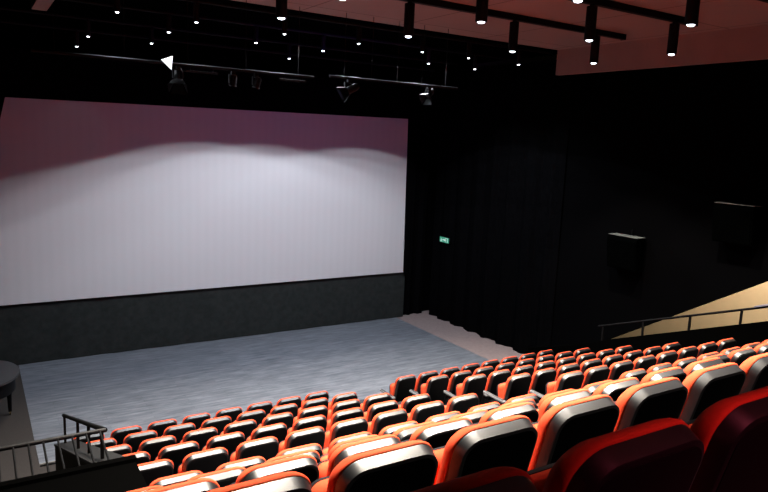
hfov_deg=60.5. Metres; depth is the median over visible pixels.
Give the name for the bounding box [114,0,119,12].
recessed light
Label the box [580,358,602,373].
seat
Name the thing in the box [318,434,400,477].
seat
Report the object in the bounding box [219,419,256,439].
seat
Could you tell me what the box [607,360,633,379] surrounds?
seat
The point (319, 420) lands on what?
seat
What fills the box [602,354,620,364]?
cushion
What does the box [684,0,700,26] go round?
pendant lamp
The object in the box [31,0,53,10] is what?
trim
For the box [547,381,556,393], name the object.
seat cushion
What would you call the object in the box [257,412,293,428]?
seat
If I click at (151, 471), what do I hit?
seat
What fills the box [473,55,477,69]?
pendant lamp
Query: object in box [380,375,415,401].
seat
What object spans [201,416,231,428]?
cushion
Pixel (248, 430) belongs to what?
cushion
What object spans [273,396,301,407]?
seat
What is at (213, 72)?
cable tray
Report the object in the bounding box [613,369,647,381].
seat
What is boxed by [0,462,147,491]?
parapet
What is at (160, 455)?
cushion
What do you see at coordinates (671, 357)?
seat
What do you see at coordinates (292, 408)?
seat
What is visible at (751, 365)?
cushion
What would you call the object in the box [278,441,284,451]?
seat cushion
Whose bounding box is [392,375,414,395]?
cushion
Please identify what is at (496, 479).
seat
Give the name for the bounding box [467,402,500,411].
seat
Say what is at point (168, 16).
recessed light
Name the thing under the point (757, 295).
wall
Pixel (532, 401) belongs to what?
seat
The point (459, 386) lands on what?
seat cushion
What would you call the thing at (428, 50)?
pendant lamp
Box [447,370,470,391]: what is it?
cushion
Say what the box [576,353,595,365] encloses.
seat
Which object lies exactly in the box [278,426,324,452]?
seat
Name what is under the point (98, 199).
projection screen
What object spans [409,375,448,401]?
seat
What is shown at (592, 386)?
cushion
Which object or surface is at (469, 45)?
pendant lamp
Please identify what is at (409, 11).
pendant lamp
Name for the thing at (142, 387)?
floor
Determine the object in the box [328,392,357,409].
seat
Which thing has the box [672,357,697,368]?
seat
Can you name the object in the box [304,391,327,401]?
cushion
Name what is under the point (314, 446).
seat
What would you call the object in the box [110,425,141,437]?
cushion
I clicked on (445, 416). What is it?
seat
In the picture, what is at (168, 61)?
diffuser
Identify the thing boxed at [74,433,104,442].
seat
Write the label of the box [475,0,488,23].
pendant lamp
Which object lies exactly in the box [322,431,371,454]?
seat
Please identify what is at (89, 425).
stair rail
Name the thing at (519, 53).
pendant lamp
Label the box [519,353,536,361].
seat
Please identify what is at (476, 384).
cushion
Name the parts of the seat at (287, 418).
backrest, panel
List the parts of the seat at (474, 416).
backrest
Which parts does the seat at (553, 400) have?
backrest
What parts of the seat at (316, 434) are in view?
backrest, panel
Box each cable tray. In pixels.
[185,70,217,74]
[280,78,305,82]
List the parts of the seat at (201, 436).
backrest, panel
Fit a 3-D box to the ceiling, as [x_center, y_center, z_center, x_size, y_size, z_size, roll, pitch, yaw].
[0.638,-4.061,8.980,17.000,0.200,18.600,-3,11,-32]
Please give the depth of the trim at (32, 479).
5.08 m
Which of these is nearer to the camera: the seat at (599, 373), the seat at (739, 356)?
the seat at (739, 356)
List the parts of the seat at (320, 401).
backrest, panel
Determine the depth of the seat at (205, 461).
6.58 m
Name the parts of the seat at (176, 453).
backrest, panel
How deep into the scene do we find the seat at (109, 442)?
9.06 m
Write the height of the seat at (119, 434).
0.907 m
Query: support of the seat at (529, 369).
on the tiers
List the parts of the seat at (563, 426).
panel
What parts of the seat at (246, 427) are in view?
backrest, panel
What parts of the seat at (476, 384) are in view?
backrest, panel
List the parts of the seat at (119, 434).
backrest, panel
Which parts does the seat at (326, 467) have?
backrest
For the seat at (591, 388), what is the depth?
6.41 m
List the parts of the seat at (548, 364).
backrest, panel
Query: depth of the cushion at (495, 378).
11.44 m
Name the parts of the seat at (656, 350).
panel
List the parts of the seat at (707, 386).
panel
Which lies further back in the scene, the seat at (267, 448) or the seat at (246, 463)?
the seat at (267, 448)
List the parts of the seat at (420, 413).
panel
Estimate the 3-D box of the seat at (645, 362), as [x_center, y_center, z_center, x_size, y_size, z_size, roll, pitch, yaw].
[3.910,2.127,10.473,0.538,0.907,0.567,-3,11,-32]
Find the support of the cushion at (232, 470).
on the seat at (224, 477)
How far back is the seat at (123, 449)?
8.15 m
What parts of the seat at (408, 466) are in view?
panel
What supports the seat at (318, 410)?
on the tiers
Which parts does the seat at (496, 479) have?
backrest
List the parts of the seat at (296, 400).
backrest, panel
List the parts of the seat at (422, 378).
panel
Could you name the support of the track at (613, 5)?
attached to the ceiling panel
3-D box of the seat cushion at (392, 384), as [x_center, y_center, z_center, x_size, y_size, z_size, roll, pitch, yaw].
[0.324,2.914,13.260,0.440,0.330,0.100,-3,11,-32]
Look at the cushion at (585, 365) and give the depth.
11.06 m
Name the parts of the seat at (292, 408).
backrest, panel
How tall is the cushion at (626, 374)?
0.552 m
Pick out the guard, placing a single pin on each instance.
(13, 447)
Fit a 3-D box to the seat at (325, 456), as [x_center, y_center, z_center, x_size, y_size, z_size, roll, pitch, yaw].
[-0.360,1.887,5.274,0.538,0.907,0.567,-3,11,-32]
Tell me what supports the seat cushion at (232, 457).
on the seat at (267, 448)
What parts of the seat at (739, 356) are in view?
panel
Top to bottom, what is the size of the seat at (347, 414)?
0.907 m
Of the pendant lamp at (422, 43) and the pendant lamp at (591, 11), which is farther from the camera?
the pendant lamp at (422, 43)
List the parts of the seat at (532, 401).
backrest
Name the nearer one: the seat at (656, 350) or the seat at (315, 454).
the seat at (315, 454)
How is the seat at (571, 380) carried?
on the tiers
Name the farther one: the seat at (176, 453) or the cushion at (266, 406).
the cushion at (266, 406)
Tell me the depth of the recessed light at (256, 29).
13.12 m
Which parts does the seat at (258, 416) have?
backrest, panel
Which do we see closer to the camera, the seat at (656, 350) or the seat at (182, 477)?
the seat at (182, 477)
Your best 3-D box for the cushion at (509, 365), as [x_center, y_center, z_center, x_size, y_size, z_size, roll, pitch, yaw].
[2.354,2.564,13.089,0.463,0.552,0.197,-3,11,-32]
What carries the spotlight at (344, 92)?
hanging from the pipe at (332, 76)
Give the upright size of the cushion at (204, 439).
0.552 m
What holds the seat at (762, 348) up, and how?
on the tiers
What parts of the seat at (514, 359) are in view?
backrest, panel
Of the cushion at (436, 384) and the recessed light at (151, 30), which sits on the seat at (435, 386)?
the cushion at (436, 384)
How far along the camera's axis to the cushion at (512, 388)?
10.25 m
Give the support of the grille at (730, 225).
attached to the wall speaker at (733, 223)
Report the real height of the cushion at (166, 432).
0.552 m
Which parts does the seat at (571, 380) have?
armrest, backrest, panel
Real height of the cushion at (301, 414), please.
0.552 m
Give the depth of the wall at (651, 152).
13.85 m
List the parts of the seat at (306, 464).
backrest, panel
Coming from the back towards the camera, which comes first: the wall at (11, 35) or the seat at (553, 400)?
the wall at (11, 35)
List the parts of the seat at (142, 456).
backrest, panel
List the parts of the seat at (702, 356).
backrest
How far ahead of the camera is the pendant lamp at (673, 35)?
10.87 m
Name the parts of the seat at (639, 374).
backrest, panel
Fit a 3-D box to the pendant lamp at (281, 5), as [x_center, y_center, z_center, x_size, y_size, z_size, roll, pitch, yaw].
[-1.416,-3.414,9.121,0.160,0.538,0.160,-3,11,-32]
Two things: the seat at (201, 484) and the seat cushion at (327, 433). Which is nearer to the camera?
the seat at (201, 484)
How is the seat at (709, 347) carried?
on the tiers
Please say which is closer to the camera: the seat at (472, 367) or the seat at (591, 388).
the seat at (591, 388)
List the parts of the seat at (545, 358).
backrest, panel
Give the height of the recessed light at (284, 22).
0.348 m
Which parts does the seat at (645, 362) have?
panel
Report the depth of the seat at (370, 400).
10.10 m
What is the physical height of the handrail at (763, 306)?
1.987 m
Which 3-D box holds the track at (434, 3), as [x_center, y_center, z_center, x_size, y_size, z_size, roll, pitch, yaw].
[0.514,-3.832,10.262,9.820,0.105,0.112,-3,11,-32]
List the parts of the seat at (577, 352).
panel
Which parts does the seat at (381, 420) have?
panel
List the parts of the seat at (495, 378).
backrest, panel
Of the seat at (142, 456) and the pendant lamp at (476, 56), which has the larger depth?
the pendant lamp at (476, 56)
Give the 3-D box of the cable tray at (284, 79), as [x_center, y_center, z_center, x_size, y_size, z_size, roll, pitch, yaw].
[-1.604,-2.917,11.613,0.500,0.030,0.036,-3,11,-32]
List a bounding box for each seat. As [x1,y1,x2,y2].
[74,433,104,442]
[91,438,116,447]
[106,444,131,454]
[110,425,141,444]
[122,430,156,452]
[123,451,149,464]
[127,485,162,491]
[137,435,175,461]
[138,459,173,486]
[144,478,219,491]
[146,419,176,436]
[149,470,202,486]
[154,441,198,474]
[161,423,195,443]
[177,447,228,473]
[179,427,217,450]
[181,413,210,429]
[187,466,245,487]
[199,416,231,435]
[202,432,244,461]
[207,471,311,491]
[213,407,242,422]
[216,456,265,470]
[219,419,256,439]
[229,436,278,461]
[230,454,318,484]
[233,409,265,425]
[244,401,272,414]
[245,423,287,442]
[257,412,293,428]
[265,450,320,463]
[266,403,297,417]
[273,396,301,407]
[276,443,322,456]
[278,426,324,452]
[287,415,326,434]
[293,405,327,423]
[297,398,328,415]
[301,391,328,406]
[311,440,437,491]
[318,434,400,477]
[320,435,377,460]
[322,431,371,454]
[324,417,367,447]
[326,407,363,430]
[327,399,360,419]
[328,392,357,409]
[360,393,390,411]
[364,400,398,421]
[367,409,407,434]
[378,421,417,435]
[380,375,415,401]
[392,421,435,440]
[398,393,430,412]
[401,417,472,448]
[407,401,444,423]
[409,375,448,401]
[411,466,538,491]
[413,371,438,395]
[425,411,460,422]
[433,415,537,484]
[439,367,459,377]
[442,370,471,404]
[444,374,486,402]
[444,393,478,413]
[449,409,487,423]
[460,363,479,373]
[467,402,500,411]
[472,366,493,377]
[473,402,538,424]
[479,369,510,404]
[480,359,499,369]
[483,373,531,404]
[484,362,515,403]
[498,399,537,407]
[500,356,518,365]
[505,394,538,403]
[511,365,533,376]
[515,358,535,367]
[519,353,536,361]
[526,418,703,491]
[528,368,556,399]
[528,394,619,470]
[530,371,583,397]
[533,361,555,373]
[534,355,554,367]
[536,349,553,359]
[536,389,591,420]
[537,389,574,407]
[554,351,573,363]
[555,356,576,370]
[555,363,579,380]
[573,348,590,358]
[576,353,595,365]
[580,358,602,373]
[581,365,609,388]
[583,380,612,394]
[592,377,640,400]
[596,349,614,360]
[602,354,623,367]
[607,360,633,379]
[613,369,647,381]
[613,377,687,431]
[615,345,632,355]
[623,350,643,361]
[633,355,656,370]
[640,367,686,383]
[643,346,662,356]
[646,363,672,372]
[655,350,677,364]
[662,342,680,351]
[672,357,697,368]
[677,346,698,359]
[679,362,745,421]
[682,354,729,370]
[684,357,723,375]
[685,386,767,491]
[696,342,717,358]
[697,352,718,360]
[716,338,735,352]
[719,347,740,354]
[727,347,756,365]
[739,353,767,393]
[741,342,760,348]
[753,343,767,354]
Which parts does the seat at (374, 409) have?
panel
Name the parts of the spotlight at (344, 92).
barn door, barn door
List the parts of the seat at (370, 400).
panel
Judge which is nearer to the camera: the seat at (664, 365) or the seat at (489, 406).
the seat at (489, 406)
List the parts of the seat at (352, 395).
backrest, panel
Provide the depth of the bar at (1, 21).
15.54 m
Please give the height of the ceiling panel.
0.200 m
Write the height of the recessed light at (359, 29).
0.348 m
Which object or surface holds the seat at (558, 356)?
on the tiers
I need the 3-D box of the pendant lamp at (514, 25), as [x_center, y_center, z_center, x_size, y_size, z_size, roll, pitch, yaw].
[2.240,-3.622,11.393,0.160,0.538,0.160,-3,11,-32]
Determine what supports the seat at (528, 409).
on the tiers
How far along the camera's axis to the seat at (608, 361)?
11.36 m
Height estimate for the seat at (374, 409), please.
0.907 m
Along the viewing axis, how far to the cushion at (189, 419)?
10.80 m
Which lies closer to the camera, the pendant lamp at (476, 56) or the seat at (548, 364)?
the seat at (548, 364)
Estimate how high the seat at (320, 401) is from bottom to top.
0.907 m
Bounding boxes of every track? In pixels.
[398,0,626,39]
[569,0,698,26]
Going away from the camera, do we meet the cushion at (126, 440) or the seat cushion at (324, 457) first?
the seat cushion at (324, 457)
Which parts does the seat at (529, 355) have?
panel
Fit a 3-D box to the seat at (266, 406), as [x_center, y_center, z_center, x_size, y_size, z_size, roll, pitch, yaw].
[-2.309,3.131,11.656,0.538,0.907,0.567,-3,11,-32]
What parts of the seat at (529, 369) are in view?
backrest, panel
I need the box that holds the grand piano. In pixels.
[0,360,18,414]
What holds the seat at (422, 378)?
on the tiers
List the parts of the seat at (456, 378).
backrest, panel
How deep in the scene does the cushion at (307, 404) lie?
10.74 m
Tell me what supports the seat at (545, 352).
on the tiers
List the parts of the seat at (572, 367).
panel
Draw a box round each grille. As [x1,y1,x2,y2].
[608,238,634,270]
[713,208,750,244]
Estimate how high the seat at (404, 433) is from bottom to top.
0.907 m
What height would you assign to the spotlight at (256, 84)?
0.268 m
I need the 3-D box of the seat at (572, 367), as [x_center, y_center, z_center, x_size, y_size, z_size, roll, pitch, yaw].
[2.893,2.360,11.088,0.538,0.907,0.567,-3,11,-32]
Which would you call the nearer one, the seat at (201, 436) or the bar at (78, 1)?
the seat at (201, 436)
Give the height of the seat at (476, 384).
0.907 m
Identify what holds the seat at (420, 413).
on the tiers
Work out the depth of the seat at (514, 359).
14.44 m
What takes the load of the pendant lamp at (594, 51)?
hanging from the track at (434, 3)
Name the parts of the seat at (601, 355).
backrest, panel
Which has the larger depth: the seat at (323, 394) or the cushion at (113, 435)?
the seat at (323, 394)
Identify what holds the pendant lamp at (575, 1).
hanging from the track
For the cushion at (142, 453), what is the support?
on the seat at (142, 456)
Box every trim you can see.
[0,454,136,489]
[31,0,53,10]
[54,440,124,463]
[556,25,767,75]
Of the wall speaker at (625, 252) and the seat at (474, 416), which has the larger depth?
the wall speaker at (625, 252)
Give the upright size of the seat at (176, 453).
0.907 m
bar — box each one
[0,6,457,64]
[0,20,434,71]
[63,0,505,59]
[182,0,550,53]
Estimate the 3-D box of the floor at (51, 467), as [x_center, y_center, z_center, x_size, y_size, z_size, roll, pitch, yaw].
[-0.886,3.486,13.311,10.750,0.200,0.615,-3,11,-32]
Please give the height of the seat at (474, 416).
0.907 m
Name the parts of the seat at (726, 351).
backrest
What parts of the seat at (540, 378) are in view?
panel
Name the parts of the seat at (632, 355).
backrest, panel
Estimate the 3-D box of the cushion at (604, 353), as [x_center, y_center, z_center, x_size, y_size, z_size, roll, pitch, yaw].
[4.315,2.294,13.039,0.463,0.552,0.197,-3,11,-32]
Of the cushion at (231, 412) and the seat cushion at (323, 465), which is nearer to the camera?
the seat cushion at (323, 465)
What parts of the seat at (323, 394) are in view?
backrest, panel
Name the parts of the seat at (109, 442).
panel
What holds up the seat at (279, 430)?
on the tiers
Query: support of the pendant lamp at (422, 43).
hanging from the bar at (198, 1)
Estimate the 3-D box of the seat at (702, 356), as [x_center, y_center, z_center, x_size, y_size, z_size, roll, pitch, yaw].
[4.461,1.930,9.569,0.538,0.907,0.567,-3,11,-32]
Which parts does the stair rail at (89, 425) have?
post, post, rail, post, post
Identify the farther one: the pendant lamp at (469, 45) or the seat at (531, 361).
the pendant lamp at (469, 45)
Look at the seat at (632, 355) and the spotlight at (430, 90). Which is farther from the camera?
the spotlight at (430, 90)
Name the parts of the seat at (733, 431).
panel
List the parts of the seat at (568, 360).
panel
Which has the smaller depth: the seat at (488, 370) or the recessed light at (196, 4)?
the recessed light at (196, 4)
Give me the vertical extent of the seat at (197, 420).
0.907 m
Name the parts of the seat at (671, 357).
panel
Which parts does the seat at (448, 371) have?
backrest, panel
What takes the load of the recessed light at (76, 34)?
hanging from the bar at (1, 21)
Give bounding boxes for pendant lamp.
[276,0,287,19]
[403,1,414,37]
[420,35,424,52]
[427,49,430,63]
[466,42,471,58]
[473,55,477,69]
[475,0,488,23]
[508,20,518,52]
[517,50,521,64]
[571,0,584,2]
[584,4,597,41]
[589,35,599,63]
[666,22,679,55]
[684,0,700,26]
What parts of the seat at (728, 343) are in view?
panel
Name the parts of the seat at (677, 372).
backrest, panel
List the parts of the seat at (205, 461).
panel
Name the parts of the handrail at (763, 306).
post, post, rail, post, post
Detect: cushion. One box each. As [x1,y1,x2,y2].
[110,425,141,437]
[123,430,156,443]
[123,451,149,455]
[138,459,173,468]
[139,435,175,451]
[147,419,176,430]
[158,441,198,459]
[163,423,195,435]
[182,413,210,423]
[182,427,217,442]
[187,466,245,480]
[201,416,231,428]
[206,432,244,449]
[215,407,241,417]
[223,419,256,434]
[230,452,235,461]
[236,409,265,421]
[246,401,270,411]
[276,396,298,405]
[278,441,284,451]
[297,405,327,419]
[301,398,327,409]
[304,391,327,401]
[312,478,328,491]
[318,461,328,477]
[320,455,327,460]
[324,431,329,447]
[326,420,330,430]
[390,383,394,394]
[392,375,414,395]
[409,417,472,440]
[421,384,425,393]
[424,375,446,393]
[433,448,444,484]
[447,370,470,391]
[456,383,462,395]
[460,374,485,395]
[485,369,507,399]
[494,362,512,371]
[498,383,505,398]
[502,373,528,399]
[530,468,551,491]
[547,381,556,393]
[553,371,580,392]
[580,358,598,370]
[583,380,612,389]
[596,349,612,357]
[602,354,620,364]
[618,369,643,379]
[690,386,767,453]
[702,354,725,359]
[727,347,752,360]
[739,353,767,375]
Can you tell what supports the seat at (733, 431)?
on the tiers
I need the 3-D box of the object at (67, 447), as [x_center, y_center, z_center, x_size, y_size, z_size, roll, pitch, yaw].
[-3.205,2.201,7.060,0.270,1.519,3.868,-3,11,-32]
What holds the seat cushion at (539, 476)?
on the seat at (663, 454)
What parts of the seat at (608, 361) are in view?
panel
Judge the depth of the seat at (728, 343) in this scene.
11.33 m
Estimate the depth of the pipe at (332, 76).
12.53 m
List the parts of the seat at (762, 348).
backrest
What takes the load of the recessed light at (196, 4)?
hanging from the bar at (198, 1)
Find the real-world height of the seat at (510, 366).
0.907 m
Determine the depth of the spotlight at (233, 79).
11.01 m
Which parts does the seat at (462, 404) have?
panel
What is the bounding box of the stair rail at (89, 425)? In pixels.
[62,414,107,458]
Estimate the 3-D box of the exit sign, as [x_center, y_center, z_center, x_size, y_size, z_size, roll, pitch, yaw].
[1.843,-0.184,19.999,0.074,0.170,0.460,-3,11,-32]
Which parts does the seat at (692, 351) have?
panel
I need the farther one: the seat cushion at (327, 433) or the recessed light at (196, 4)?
the recessed light at (196, 4)
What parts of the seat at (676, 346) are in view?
panel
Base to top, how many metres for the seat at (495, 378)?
0.907 m
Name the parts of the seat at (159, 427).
backrest, panel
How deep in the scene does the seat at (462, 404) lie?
8.29 m
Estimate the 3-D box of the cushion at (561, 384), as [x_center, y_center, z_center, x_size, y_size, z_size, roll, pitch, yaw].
[2.622,2.051,9.481,0.463,0.552,0.197,-3,11,-32]
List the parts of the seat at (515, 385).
armrest, backrest, panel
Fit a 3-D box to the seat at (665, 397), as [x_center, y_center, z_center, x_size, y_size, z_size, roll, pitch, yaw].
[1.250,1.116,3.655,0.538,0.907,0.567,-3,11,-32]
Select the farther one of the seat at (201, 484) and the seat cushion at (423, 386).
the seat cushion at (423, 386)
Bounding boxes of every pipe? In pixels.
[31,0,313,82]
[329,13,457,89]
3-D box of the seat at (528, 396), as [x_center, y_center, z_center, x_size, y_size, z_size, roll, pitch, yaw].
[1.437,2.102,7.690,0.614,0.907,0.567,-3,11,-32]
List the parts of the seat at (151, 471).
backrest, panel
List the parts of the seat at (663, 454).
panel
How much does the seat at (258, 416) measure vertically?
0.907 m
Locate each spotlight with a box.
[161,56,187,93]
[228,71,237,86]
[252,73,260,88]
[337,79,359,101]
[418,87,433,104]
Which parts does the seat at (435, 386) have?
backrest, panel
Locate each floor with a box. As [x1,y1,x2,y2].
[0,310,522,481]
[40,401,401,473]
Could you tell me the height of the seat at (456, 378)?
0.907 m
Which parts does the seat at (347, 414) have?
backrest, panel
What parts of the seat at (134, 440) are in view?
backrest, panel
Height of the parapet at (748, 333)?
4.360 m
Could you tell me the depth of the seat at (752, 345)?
9.85 m
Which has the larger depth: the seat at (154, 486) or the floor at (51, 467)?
the floor at (51, 467)
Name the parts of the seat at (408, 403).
backrest, panel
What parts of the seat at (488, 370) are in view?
backrest, panel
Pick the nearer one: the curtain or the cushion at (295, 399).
the cushion at (295, 399)
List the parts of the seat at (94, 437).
backrest, panel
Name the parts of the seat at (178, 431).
backrest, panel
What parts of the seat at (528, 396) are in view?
backrest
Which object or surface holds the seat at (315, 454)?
on the tiers
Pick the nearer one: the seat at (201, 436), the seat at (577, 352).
the seat at (201, 436)
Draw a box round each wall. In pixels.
[0,4,472,310]
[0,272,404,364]
[477,54,767,338]
[551,59,767,345]
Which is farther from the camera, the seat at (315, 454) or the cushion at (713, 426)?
the seat at (315, 454)
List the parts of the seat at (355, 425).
backrest, panel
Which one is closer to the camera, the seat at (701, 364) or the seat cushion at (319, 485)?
the seat cushion at (319, 485)
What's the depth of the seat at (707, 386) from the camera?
3.64 m
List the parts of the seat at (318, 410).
backrest, panel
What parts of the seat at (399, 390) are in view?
backrest, panel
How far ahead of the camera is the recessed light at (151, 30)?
13.92 m
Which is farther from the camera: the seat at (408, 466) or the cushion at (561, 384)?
the cushion at (561, 384)
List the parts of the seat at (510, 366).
backrest, panel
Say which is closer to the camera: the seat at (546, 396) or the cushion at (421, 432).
the cushion at (421, 432)
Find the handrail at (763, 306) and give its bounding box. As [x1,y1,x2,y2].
[598,304,767,340]
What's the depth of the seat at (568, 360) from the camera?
12.28 m
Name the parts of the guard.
rail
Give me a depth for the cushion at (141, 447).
8.38 m
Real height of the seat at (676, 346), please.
0.907 m
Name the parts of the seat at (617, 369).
panel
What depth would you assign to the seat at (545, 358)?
13.49 m
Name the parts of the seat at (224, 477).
backrest, panel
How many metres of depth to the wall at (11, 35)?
16.75 m
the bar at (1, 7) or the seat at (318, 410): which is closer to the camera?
the seat at (318, 410)
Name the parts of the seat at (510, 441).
panel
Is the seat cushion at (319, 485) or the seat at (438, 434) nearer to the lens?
the seat cushion at (319, 485)
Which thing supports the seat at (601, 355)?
on the tiers
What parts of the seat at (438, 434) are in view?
panel, backrest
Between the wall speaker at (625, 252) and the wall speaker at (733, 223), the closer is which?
the wall speaker at (733, 223)
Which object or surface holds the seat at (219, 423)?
on the tiers
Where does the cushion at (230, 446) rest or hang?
on the seat at (231, 441)
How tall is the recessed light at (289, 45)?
0.348 m
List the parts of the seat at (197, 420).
backrest, panel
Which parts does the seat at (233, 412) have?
backrest, panel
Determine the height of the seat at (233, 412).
0.907 m
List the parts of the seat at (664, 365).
backrest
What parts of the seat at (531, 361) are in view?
backrest, panel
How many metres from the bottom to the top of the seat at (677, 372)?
0.907 m
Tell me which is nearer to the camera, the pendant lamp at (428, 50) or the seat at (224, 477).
the seat at (224, 477)
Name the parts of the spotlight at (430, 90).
barn door, barn door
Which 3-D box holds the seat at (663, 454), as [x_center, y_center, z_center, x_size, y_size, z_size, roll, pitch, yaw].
[0.439,0.851,1.807,0.538,0.907,0.567,-3,11,-32]
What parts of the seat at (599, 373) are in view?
panel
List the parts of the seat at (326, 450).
backrest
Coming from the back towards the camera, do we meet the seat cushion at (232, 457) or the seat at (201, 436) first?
the seat at (201, 436)
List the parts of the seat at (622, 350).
backrest, panel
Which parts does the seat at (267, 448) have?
panel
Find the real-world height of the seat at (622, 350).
0.907 m
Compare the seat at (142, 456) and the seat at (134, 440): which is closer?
the seat at (142, 456)
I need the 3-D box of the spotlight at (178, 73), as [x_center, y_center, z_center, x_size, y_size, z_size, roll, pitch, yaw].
[-3.300,-2.721,10.373,0.350,0.611,0.783,3,9,3]
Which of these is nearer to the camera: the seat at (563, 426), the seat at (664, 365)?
the seat at (563, 426)
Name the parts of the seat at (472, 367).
backrest, panel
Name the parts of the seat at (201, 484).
backrest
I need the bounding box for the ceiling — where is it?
[0,0,557,63]
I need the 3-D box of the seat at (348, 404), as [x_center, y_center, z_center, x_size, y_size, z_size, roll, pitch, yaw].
[-0.719,2.729,10.103,0.538,0.907,0.567,-3,11,-32]
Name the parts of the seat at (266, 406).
backrest, panel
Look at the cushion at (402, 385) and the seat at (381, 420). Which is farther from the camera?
the cushion at (402, 385)
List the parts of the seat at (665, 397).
panel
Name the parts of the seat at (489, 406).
backrest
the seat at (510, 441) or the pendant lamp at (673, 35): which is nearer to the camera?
the seat at (510, 441)
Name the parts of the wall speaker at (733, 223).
panel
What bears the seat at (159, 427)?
on the tiers
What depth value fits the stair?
7.60 m
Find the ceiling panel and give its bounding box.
[233,0,767,49]
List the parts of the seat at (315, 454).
backrest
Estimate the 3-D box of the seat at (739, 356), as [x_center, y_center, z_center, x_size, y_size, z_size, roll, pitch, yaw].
[4.096,1.633,8.043,0.538,0.907,0.567,-3,11,-32]
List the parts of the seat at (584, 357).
panel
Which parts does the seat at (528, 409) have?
backrest, panel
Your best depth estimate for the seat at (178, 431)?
9.60 m
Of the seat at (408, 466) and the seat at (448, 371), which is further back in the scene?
the seat at (448, 371)
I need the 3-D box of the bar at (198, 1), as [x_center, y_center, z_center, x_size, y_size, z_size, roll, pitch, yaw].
[-0.973,-4.210,12.318,11.400,0.060,0.060,-3,11,-32]
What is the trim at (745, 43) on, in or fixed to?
attached to the ceiling
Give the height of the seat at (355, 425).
0.907 m
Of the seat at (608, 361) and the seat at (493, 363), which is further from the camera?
the seat at (493, 363)
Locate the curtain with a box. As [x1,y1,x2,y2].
[429,59,573,353]
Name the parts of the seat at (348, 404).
backrest, panel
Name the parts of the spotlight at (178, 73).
barn door, barn door, barn door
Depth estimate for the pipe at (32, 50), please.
10.62 m
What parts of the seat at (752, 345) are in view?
backrest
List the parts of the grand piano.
lid, leg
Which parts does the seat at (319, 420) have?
backrest, panel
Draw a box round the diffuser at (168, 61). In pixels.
[161,56,172,69]
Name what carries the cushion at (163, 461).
on the seat at (151, 471)
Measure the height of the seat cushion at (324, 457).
0.330 m
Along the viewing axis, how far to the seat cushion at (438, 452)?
2.98 m
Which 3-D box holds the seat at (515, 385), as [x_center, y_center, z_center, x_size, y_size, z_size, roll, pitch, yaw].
[1.960,2.413,10.508,0.538,0.907,0.567,-3,11,-32]
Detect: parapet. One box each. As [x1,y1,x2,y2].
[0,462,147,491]
[528,321,767,356]
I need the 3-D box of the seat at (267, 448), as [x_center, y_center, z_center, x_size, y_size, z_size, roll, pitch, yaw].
[-1.479,2.434,7.125,0.538,0.907,0.567,-3,11,-32]
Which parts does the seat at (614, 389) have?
panel, backrest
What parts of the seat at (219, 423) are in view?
backrest, panel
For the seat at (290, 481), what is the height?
0.907 m
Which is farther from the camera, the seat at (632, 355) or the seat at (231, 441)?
the seat at (632, 355)
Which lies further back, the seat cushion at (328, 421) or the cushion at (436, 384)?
the cushion at (436, 384)
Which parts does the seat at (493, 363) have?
backrest, panel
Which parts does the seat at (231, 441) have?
backrest, panel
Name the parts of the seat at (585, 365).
panel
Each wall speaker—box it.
[607,230,645,271]
[712,197,762,246]
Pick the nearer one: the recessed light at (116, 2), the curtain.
the recessed light at (116, 2)
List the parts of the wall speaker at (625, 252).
panel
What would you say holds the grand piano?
on the floor at (142, 387)
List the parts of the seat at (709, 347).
panel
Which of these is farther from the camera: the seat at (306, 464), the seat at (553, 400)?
the seat at (553, 400)
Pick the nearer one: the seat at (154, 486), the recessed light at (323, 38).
the seat at (154, 486)
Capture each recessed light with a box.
[74,31,78,46]
[85,19,90,36]
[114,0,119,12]
[149,27,153,43]
[166,14,170,32]
[193,2,198,22]
[254,26,258,43]
[282,19,286,34]
[287,44,290,58]
[321,35,325,51]
[356,26,361,44]
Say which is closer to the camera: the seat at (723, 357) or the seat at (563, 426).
the seat at (563, 426)
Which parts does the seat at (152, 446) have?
backrest, panel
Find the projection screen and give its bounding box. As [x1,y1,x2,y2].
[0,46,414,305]
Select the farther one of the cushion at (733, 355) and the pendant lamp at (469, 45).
the pendant lamp at (469, 45)
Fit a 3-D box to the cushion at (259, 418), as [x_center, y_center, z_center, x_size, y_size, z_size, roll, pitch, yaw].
[-2.101,2.818,10.321,0.463,0.552,0.197,-3,11,-32]
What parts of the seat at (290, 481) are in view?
backrest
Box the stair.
[55,447,86,469]
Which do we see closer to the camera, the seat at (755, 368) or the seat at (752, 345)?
the seat at (755, 368)
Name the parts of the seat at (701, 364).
backrest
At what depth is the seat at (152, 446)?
8.39 m
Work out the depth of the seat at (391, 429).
6.50 m
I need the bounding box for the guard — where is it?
[0,428,109,481]
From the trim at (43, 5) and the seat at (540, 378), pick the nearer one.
the trim at (43, 5)
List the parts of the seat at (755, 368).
panel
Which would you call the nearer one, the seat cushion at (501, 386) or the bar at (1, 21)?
the seat cushion at (501, 386)
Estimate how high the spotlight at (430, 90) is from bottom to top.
0.352 m
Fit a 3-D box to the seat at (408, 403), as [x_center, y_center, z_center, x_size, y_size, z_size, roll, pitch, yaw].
[0.336,2.506,9.499,0.614,0.907,0.567,-3,11,-32]
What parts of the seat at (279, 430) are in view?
backrest, panel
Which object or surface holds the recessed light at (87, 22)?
hanging from the bar at (1, 7)
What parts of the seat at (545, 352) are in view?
backrest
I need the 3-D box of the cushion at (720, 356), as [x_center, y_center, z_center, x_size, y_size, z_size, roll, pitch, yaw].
[3.741,1.504,7.630,0.463,0.552,0.197,-3,11,-32]
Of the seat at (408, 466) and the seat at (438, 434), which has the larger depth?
the seat at (438, 434)
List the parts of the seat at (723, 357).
backrest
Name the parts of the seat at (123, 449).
backrest, panel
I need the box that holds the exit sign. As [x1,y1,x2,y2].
[440,236,449,243]

